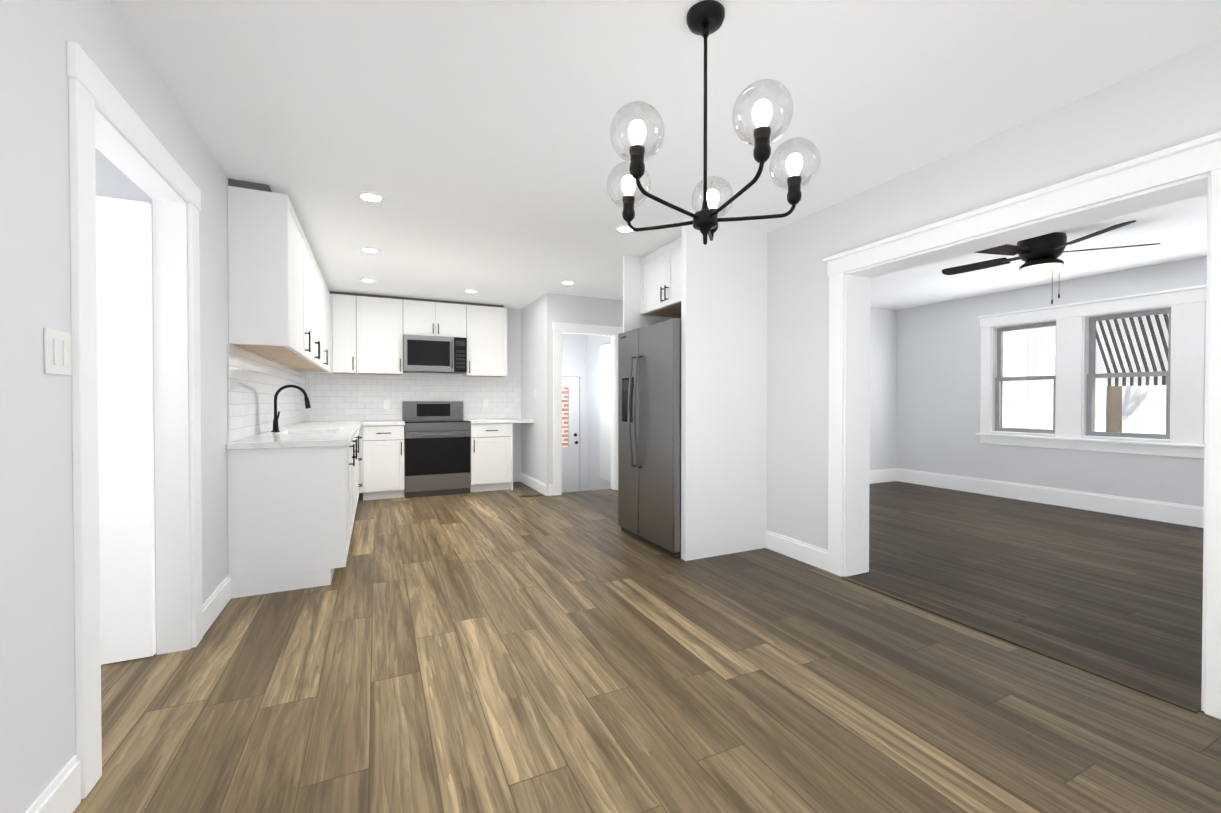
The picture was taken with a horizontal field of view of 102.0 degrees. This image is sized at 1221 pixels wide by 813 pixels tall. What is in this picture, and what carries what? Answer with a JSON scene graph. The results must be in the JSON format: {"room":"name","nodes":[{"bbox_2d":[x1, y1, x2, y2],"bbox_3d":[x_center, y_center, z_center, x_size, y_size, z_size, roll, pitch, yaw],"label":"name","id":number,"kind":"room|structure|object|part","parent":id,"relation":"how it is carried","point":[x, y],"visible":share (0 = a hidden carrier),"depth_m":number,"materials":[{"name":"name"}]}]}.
{"room":"kitchen","nodes":[
{"label":"kitchen","id":0,"kind":"room"},
{"bbox_2d":[95,148,156,653],"bbox_3d":[-2.734,-0.104,2.005,1.405,2.480,0.120,0,1,-25],"label":"wall","id":1,"kind":"structure","parent":0,"point":[113,180],"depth_m":2.19,"materials":[{"name":"paint"}]},
{"bbox_2d":[96,196,155,664],"bbox_3d":[-2.423,0.109,2.021,0.820,2.037,0.114,0,1,-25],"label":"hall door","id":2,"kind":"structure","parent":1,"relation":"in","point":[125,414],"depth_m":2.18,"materials":[{"name":"white wood"}]},
{"bbox_2d":[0,0,302,812],"bbox_3d":[-2.011,-0.107,2.259,0.120,2.480,8.420,0,1,-25],"label":"wall","id":3,"kind":"structure","parent":0,"point":[37,699],"depth_m":1.31,"materials":[{"name":"paint"}]},
{"bbox_2d":[25,755,80,812],"bbox_3d":[-0.848,1.087,-0.028,0.015,0.140,3.210,0,1,-25],"label":"baseboard","id":4,"kind":"structure","parent":3,"relation":"attached to","point":[61,794],"depth_m":1.35,"materials":[{"name":"white wood"}]},
{"bbox_2d":[44,328,71,375],"bbox_3d":[-1.512,-0.147,1.355,0.008,0.120,0.120,0,1,-25],"label":"switch plate","id":5,"kind":"object","parent":3,"relation":"attached to","point":[57,353],"depth_m":1.34,"materials":[{"name":"white plastic"}]},
{"bbox_2d":[66,40,202,798],"bbox_3d":[-1.821,0.047,1.886,0.144,2.180,1.100,0,1,-25],"label":"door frame","id":6,"kind":"structure","parent":3,"relation":"attached to","point":[102,114],"depth_m":1.93,"materials":[{"name":"white wood"}]},
{"bbox_2d":[203,575,230,635],"bbox_3d":[-2.119,1.059,2.656,0.015,0.140,0.528,0,1,-25],"label":"baseboard","id":7,"kind":"structure","parent":3,"relation":"attached to","point":[213,606],"depth_m":2.64,"materials":[{"name":"white wood"}]},
{"bbox_2d":[227,344,306,441],"bbox_3d":[-2.972,-0.095,4.442,0.008,0.577,3.408,0,1,-25],"label":"backsplash","id":8,"kind":"structure","parent":3,"relation":"attached to","point":[256,382],"depth_m":3.62,"materials":[{"name":"tile"}]},
{"bbox_2d":[228,179,311,358],"bbox_3d":[-2.298,-0.867,3.375,0.320,0.978,0.858,0,1,-25],"label":"upper cabinet","id":9,"kind":"object","parent":3,"relation":"attached to","point":[287,307],"depth_m":3.01,"materials":[{"name":"white wood"}]},
{"bbox_2d":[270,253,319,362],"bbox_3d":[-2.596,-0.874,4.004,0.320,0.978,0.766,0,1,-25],"label":"upper cabinet","id":10,"kind":"object","parent":3,"relation":"attached to","point":[315,269],"depth_m":4.36,"materials":[{"name":"white wood"}]},
{"bbox_2d":[280,272,327,370],"bbox_3d":[-2.896,-0.880,4.637,0.320,0.978,0.866,0,1,-25],"label":"upper cabinet","id":11,"kind":"object","parent":3,"relation":"attached to","point":[323,365],"depth_m":5.08,"materials":[{"name":"white wood"}]},
{"bbox_2d":[290,281,339,373],"bbox_3d":[-3.210,-0.888,5.368,0.378,0.978,0.956,0,1,-25],"label":"upper cabinet","id":12,"kind":"object","parent":3,"relation":"attached to","point":[333,297],"depth_m":5.85,"materials":[{"name":"white wood"}]},
{"bbox_2d":[305,308,520,481],"bbox_3d":[-2.533,-0.151,6.603,2.895,2.480,0.120,0,1,-25],"label":"wall","id":13,"kind":"structure","parent":0,"point":[513,343],"depth_m":7.09,"materials":[{"name":"paint"}]},
{"bbox_2d":[340,292,363,373],"bbox_3d":[-3.220,-0.895,6.036,0.332,0.978,0.300,0,1,-25],"label":"upper cabinet","id":14,"kind":"object","parent":13,"relation":"attached to","point":[351,304],"depth_m":5.93,"materials":[{"name":"white wood"}]},
{"bbox_2d":[364,294,403,374],"bbox_3d":[-2.914,-0.896,6.180,0.578,0.978,0.300,0,1,-25],"label":"upper cabinet","id":15,"kind":"object","parent":13,"relation":"attached to","point":[383,315],"depth_m":6.08,"materials":[{"name":"white wood"}]},
{"bbox_2d":[307,373,520,420],"bbox_3d":[-2.482,-0.134,6.554,2.641,0.613,0.008,0,1,-25],"label":"backsplash","id":16,"kind":"structure","parent":13,"relation":"attached to","point":[332,397],"depth_m":6.42,"materials":[{"name":"tile"}]},
{"bbox_2d":[384,400,389,408],"bbox_3d":[-2.880,-0.026,6.360,0.070,0.115,0.003,0,1,-25],"label":"switch plate","id":17,"kind":"object","parent":16,"relation":"attached to","point":[386,402],"depth_m":6.36,"materials":[{"name":"white plastic"}]},
{"bbox_2d":[482,400,487,407],"bbox_3d":[-1.750,-0.031,6.895,0.070,0.115,0.003,0,1,-25],"label":"switch plate","id":18,"kind":"object","parent":16,"relation":"attached to","point":[484,402],"depth_m":6.90,"materials":[{"name":"white plastic"}]},
{"bbox_2d":[404,297,467,338],"bbox_3d":[-2.305,-1.142,6.466,0.771,0.493,0.300,0,1,-25],"label":"upper cabinet","id":19,"kind":"object","parent":13,"relation":"attached to","point":[426,317],"depth_m":6.34,"materials":[{"name":"white wood"}]},
{"bbox_2d":[403,334,466,373],"bbox_3d":[-2.276,-0.667,6.400,0.754,0.446,0.450,0,1,-25],"label":"microwave","id":20,"kind":"object","parent":19,"relation":"attached to","point":[430,354],"visible":1,"depth_m":6.24,"materials":[{"name":"silver metal"}]},
{"bbox_2d":[463,303,506,376],"bbox_3d":[-1.712,-0.902,6.750,0.540,0.978,0.300,0,1,-25],"label":"upper cabinet","id":21,"kind":"object","parent":13,"relation":"attached to","point":[487,324],"depth_m":6.62,"materials":[{"name":"white wood"}]},
{"bbox_2d":[521,295,543,482],"bbox_3d":[-1.102,0.096,6.907,0.150,2.980,1.600,0,1,-25],"label":"wall","id":22,"kind":"structure","parent":0,"point":[532,379],"depth_m":6.58,"materials":[{"name":"paint"}]},
{"bbox_2d":[520,472,552,495],"bbox_3d":[-1.025,1.019,6.589,0.040,0.140,1.213,0,1,-25],"label":"baseboard","id":23,"kind":"structure","parent":22,"relation":"attached to","point":[537,485],"depth_m":6.40,"materials":[{"name":"white wood"}]},
{"bbox_2d":[562,333,586,490],"bbox_3d":[-0.877,0.086,7.833,1.050,2.980,0.120,0,1,-25],"label":"wall","id":24,"kind":"structure","parent":0,"point":[574,355],"depth_m":7.96,"materials":[{"name":"paint"}]},
{"bbox_2d":[562,377,578,492],"bbox_3d":[-0.858,0.543,7.776,0.810,2.023,0.127,0,1,-25],"label":"exterior door","id":25,"kind":"structure","parent":24,"relation":"in","point":[570,467],"depth_m":7.91,"materials":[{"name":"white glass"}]},
{"bbox_2d":[544,293,622,495],"bbox_3d":[-0.169,-0.149,6.395,1.400,2.480,0.120,0,1,-25],"label":"wall","id":26,"kind":"structure","parent":0,"point":[579,309],"depth_m":6.12,"materials":[{"name":"paint"}]},
{"bbox_2d":[552,322,622,495],"bbox_3d":[-0.295,0.027,6.324,0.970,2.130,0.144,0,1,-25],"label":"door frame","id":27,"kind":"structure","parent":26,"relation":"attached to","point":[558,328],"depth_m":6.13,"materials":[{"name":"white wood"}]},
{"bbox_2d":[587,335,610,490],"bbox_3d":[0.236,0.095,6.943,0.200,2.980,2.680,0,1,-25],"label":"wall","id":28,"kind":"structure","parent":0,"point":[595,481],"depth_m":7.75,"materials":[{"name":"paint"}]},
{"bbox_2d":[600,343,610,481],"bbox_3d":[-0.013,0.084,7.091,0.117,2.000,0.800,0,1,-25],"label":"door","id":29,"kind":"structure","parent":28,"relation":"in","point":[605,411],"depth_m":7.27,"materials":[{"name":"white wood"}]},
{"bbox_2d":[73,481,1220,812],"bbox_3d":[0.934,1.145,3.611,9.400,0.050,8.520,0,1,-25],"label":"floor","id":30,"kind":"structure","parent":0,"point":[513,652],"depth_m":2.07,"materials":[{"name":"brown wood"}]},
{"bbox_2d":[227,446,353,598],"bbox_3d":[-2.078,0.685,3.263,0.609,0.876,0.537,0,1,-25],"label":"base cabinet","id":31,"kind":"object","parent":30,"relation":"on","point":[294,490],"depth_m":3.02,"materials":[{"name":"white wood"}]},
{"bbox_2d":[226,422,361,449],"bbox_3d":[-2.680,0.214,4.559,0.634,0.040,3.453,0,1,-25],"label":"countertop","id":32,"kind":"structure","parent":31,"relation":"on","point":[289,437],"depth_m":3.31,"materials":[{"name":"white stone"}]},
{"bbox_2d":[271,385,310,431],"bbox_3d":[-2.561,0.013,3.970,0.270,0.376,0.102,0,1,-25],"label":"faucet","id":33,"kind":"object","parent":32,"relation":"on","point":[276,416],"visible":1,"depth_m":3.91,"materials":[{"name":"black metal"}]},
{"bbox_2d":[310,430,357,518],"bbox_3d":[-2.365,0.679,3.869,0.609,0.876,1.035,0,1,-25],"label":"base cabinet","id":34,"kind":"object","parent":30,"relation":"on","point":[353,445],"depth_m":4.38,"materials":[{"name":"white wood"}]},
{"bbox_2d":[358,430,361,497],"bbox_3d":[-2.975,0.666,5.158,0.609,0.876,0.849,0,1,-25],"label":"base cabinet","id":35,"kind":"object","parent":30,"relation":"on","point":[359,431],"depth_m":5.68,"materials":[{"name":"white wood"}]},
{"bbox_2d":[370,426,404,499],"bbox_3d":[-2.792,0.657,6.067,0.460,0.876,0.638,0,1,-25],"label":"base cabinet","id":36,"kind":"object","parent":30,"relation":"on","point":[387,468],"depth_m":5.81,"materials":[{"name":"white wood"}]},
{"bbox_2d":[362,420,404,425],"bbox_3d":[-2.784,0.199,6.053,0.457,0.040,0.663,0,1,-25],"label":"countertop","id":37,"kind":"structure","parent":36,"relation":"on","point":[380,422],"depth_m":5.78,"materials":[{"name":"white stone"}]},
{"bbox_2d":[402,401,470,497],"bbox_3d":[-2.218,0.512,6.289,0.760,1.160,0.698,0,1,-25],"label":"range","id":38,"kind":"object","parent":30,"relation":"on","point":[436,448],"visible":0.96,"depth_m":6.06,"materials":[{"name":"metal"}]},
{"bbox_2d":[470,422,513,491],"bbox_3d":[-1.647,0.651,6.610,0.536,0.876,0.638,0,1,-25],"label":"base cabinet","id":39,"kind":"object","parent":30,"relation":"on","point":[491,443],"depth_m":6.33,"materials":[{"name":"white wood"}]},
{"bbox_2d":[463,418,533,425],"bbox_3d":[-1.517,0.193,6.653,0.816,0.040,0.663,0,1,-25],"label":"countertop","id":40,"kind":"structure","parent":39,"relation":"on","point":[474,422],"depth_m":6.43,"materials":[{"name":"white stone"}]},
{"bbox_2d":[519,494,542,496],"bbox_3d":[-0.977,1.091,6.058,0.280,0.006,0.100,0,1,-25],"label":"floor vent","id":41,"kind":"object","parent":30,"relation":"in","point":[531,495],"visible":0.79,"depth_m":6.05,"materials":[{"name":"plastic"}]},
{"bbox_2d":[618,319,680,558],"bbox_3d":[0.601,0.231,4.177,0.902,1.765,0.915,0,1,-25],"label":"refrigerator","id":42,"kind":"object","parent":30,"relation":"on","point":[649,434],"visible":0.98,"depth_m":3.89,"materials":[{"name":"metal"}]},
{"bbox_2d":[840,576,1200,712],"bbox_3d":[1.860,1.128,2.544,0.050,0.005,1.556,0,1,-25],"label":"threshold","id":43,"kind":"object","parent":30,"relation":"on","point":[1175,702],"depth_m":2.26,"materials":[{"name":"brown wood"}]},
{"bbox_2d":[110,0,1220,309],"bbox_3d":[0.789,-1.414,3.892,9.400,0.100,9.200,0,1,-25],"label":"ceiling","id":44,"kind":"structure","parent":0,"point":[470,140],"depth_m":2.23,"materials":[{"name":"paint"}]},
{"bbox_2d":[360,279,376,282],"bbox_3d":[-2.655,-1.376,5.415,0.169,0.005,0.169,0,1,-34],"label":"recessed light","id":45,"kind":"object","parent":44,"relation":"in","point":[362,280],"depth_m":5.40,"materials":[{"name":"white plastic"}]},
{"bbox_2d":[359,247,380,253],"bbox_3d":[-2.105,-1.365,4.326,0.169,0.005,0.169,0,1,-31],"label":"recessed light","id":46,"kind":"object","parent":44,"relation":"in","point":[364,249],"depth_m":4.33,"materials":[{"name":"white plastic"}]},
{"bbox_2d":[356,192,384,202],"bbox_3d":[-1.552,-1.353,3.205,0.169,0.005,0.169,0,1,26],"label":"recessed light","id":47,"kind":"object","parent":44,"relation":"in","point":[370,197],"depth_m":3.20,"materials":[{"name":"white plastic"}]},
{"bbox_2d":[464,290,477,292],"bbox_3d":[-1.673,-1.381,5.936,0.169,0.005,0.169,0,1,-31],"label":"recessed light","id":48,"kind":"object","parent":44,"relation":"in","point":[467,291],"depth_m":5.94,"materials":[{"name":"white plastic"}]},
{"bbox_2d":[560,281,575,284],"bbox_3d":[-0.474,-1.377,5.508,0.169,0.005,0.169,0,1,-34],"label":"recessed light","id":49,"kind":"object","parent":44,"relation":"in","point":[563,282],"depth_m":5.49,"materials":[{"name":"white plastic"}]},
{"bbox_2d":[615,225,635,233],"bbox_3d":[0.116,-1.359,3.795,0.169,0.005,0.169,0,1,26],"label":"recessed light","id":50,"kind":"object","parent":44,"relation":"in","point":[624,229],"depth_m":3.80,"materials":[{"name":"white plastic"}]},
{"bbox_2d":[607,0,819,244],"bbox_3d":[0.327,-0.948,1.674,0.753,0.784,0.741,0,1,-25],"label":"chandelier","id":51,"kind":"object","parent":44,"relation":"hanging from","point":[704,19],"visible":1,"depth_m":1.66,"materials":[{"name":"black metal"}]},
{"bbox_2d":[942,220,1160,303],"bbox_3d":[3.459,-1.087,4.035,1.368,0.554,1.361,0,1,-25],"label":"ceiling fan","id":52,"kind":"object","parent":44,"relation":"hanging from","point":[1039,255],"visible":0.92,"depth_m":3.92,"materials":[{"name":"black metal"}]},
{"bbox_2d":[681,217,767,560],"bbox_3d":[0.877,-0.122,3.759,0.764,2.480,0.060,0,1,-25],"label":"wall","id":53,"kind":"structure","parent":0,"point":[724,284],"depth_m":3.71,"materials":[{"name":"white paint"}]},
{"bbox_2d":[870,307,896,469],"bbox_3d":[2.521,-0.150,6.474,4.070,2.480,0.120,0,1,-25],"label":"wall","id":54,"kind":"structure","parent":0,"point":[883,379],"depth_m":7.06,"materials":[{"name":"paint"}]},
{"bbox_2d":[869,468,896,483],"bbox_3d":[2.422,0.996,6.362,3.785,0.190,0.018,0,1,-25],"label":"baseboard","id":55,"kind":"structure","parent":54,"relation":"attached to","point":[880,475],"depth_m":7.05,"materials":[{"name":"white wood"}]},
{"bbox_2d":[767,38,1220,569],"bbox_3d":[1.866,-0.113,2.833,0.230,2.480,6.140,0,1,-25],"label":"wall","id":56,"kind":"structure","parent":0,"point":[1175,101],"depth_m":2.87,"materials":[{"name":"paint"}]},
{"bbox_2d":[623,237,680,332],"bbox_3d":[0.659,-0.126,4.216,0.762,2.478,0.948,0,1,-25],"label":"upper cabinet","id":57,"kind":"object","parent":56,"relation":"attached to","point":[651,288],"visible":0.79,"depth_m":4.39,"materials":[{"name":"white wood"}]},
{"bbox_2d":[766,530,827,570],"bbox_3d":[1.358,1.049,3.632,0.015,0.140,0.598,0,1,-25],"label":"baseboard","id":58,"kind":"structure","parent":56,"relation":"attached to","point":[815,556],"depth_m":3.60,"materials":[{"name":"white wood"}]},
{"bbox_2d":[822,131,1220,719],"bbox_3d":[1.981,0.067,2.591,0.330,2.125,1.860,0,1,-25],"label":"door frame","id":59,"kind":"structure","parent":56,"relation":"attached to","point":[849,292],"depth_m":2.38,"materials":[{"name":"white wood"}]},
{"bbox_2d":[896,256,1206,506],"bbox_3d":[5.352,-0.134,4.899,0.200,2.480,5.390,0,1,-25],"label":"wall","id":60,"kind":"structure","parent":0,"point":[938,379],"depth_m":6.09,"materials":[{"name":"paint"}]},
{"bbox_2d":[897,468,1203,527],"bbox_3d":[5.253,1.012,4.864,0.018,0.190,5.150,0,1,-25],"label":"baseboard","id":61,"kind":"structure","parent":60,"relation":"attached to","point":[1181,514],"depth_m":5.40,"materials":[{"name":"white wood"}]},
{"bbox_2d":[976,284,1206,458],"bbox_3d":[5.259,-0.320,5.024,0.260,1.580,2.680,0,1,-25],"label":"window","id":62,"kind":"structure","parent":60,"relation":"in","point":[1187,305],"depth_m":5.27,"materials":[{"name":"white wood"}]},
{"bbox_3d":[5.300,-0.320,5.044,0.110,1.266,2.376,0,1,-25],"label":"window sashes","id":63,"kind":"part","parent":62,"relation":"part of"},
{"bbox_2d":[1096,313,1168,385],"bbox_3d":[5.635,-0.675,5.199,0.552,0.896,0.820,0,1,-25],"label":"awning","id":64,"kind":"object","parent":60,"relation":"attached to","point":[1146,353],"depth_m":5.08,"materials":[{"name":"white fabric"}]},
{"label":"outside","id":65,"kind":"structure","parent":0,"visible":0},
{"bbox_3d":[20.304,1.660,11.838,32.750,0.050,28.000,0,1,-25],"label":"ground","id":66,"kind":"structure","parent":65,"visible":0},
{"bbox_2d":[1003,326,1165,433],"bbox_3d":[11.327,-2.661,11.415,8.900,8.600,19.600,0,1,-25],"label":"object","id":67,"kind":"structure","parent":66,"relation":"on","point":[1142,419],"depth_m":9.32,"materials":[{"name":"white"}]},
{"bbox_2d":[1106,386,1121,431],"bbox_3d":[7.137,-1.337,7.162,3.802,6.041,4.495,0,1,-25],"label":"tree","id":68,"kind":"object","parent":66,"relation":"on","point":[1115,413],"depth_m":7.19,"materials":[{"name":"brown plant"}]},
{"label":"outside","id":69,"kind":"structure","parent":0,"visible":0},
{"bbox_2d":[562,387,567,447],"bbox_3d":[-0.958,0.319,8.532,2.000,3.500,0.050,0,1,-25],"label":"brick","id":70,"kind":"object","parent":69,"point":[565,410],"depth_m":8.58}
]}

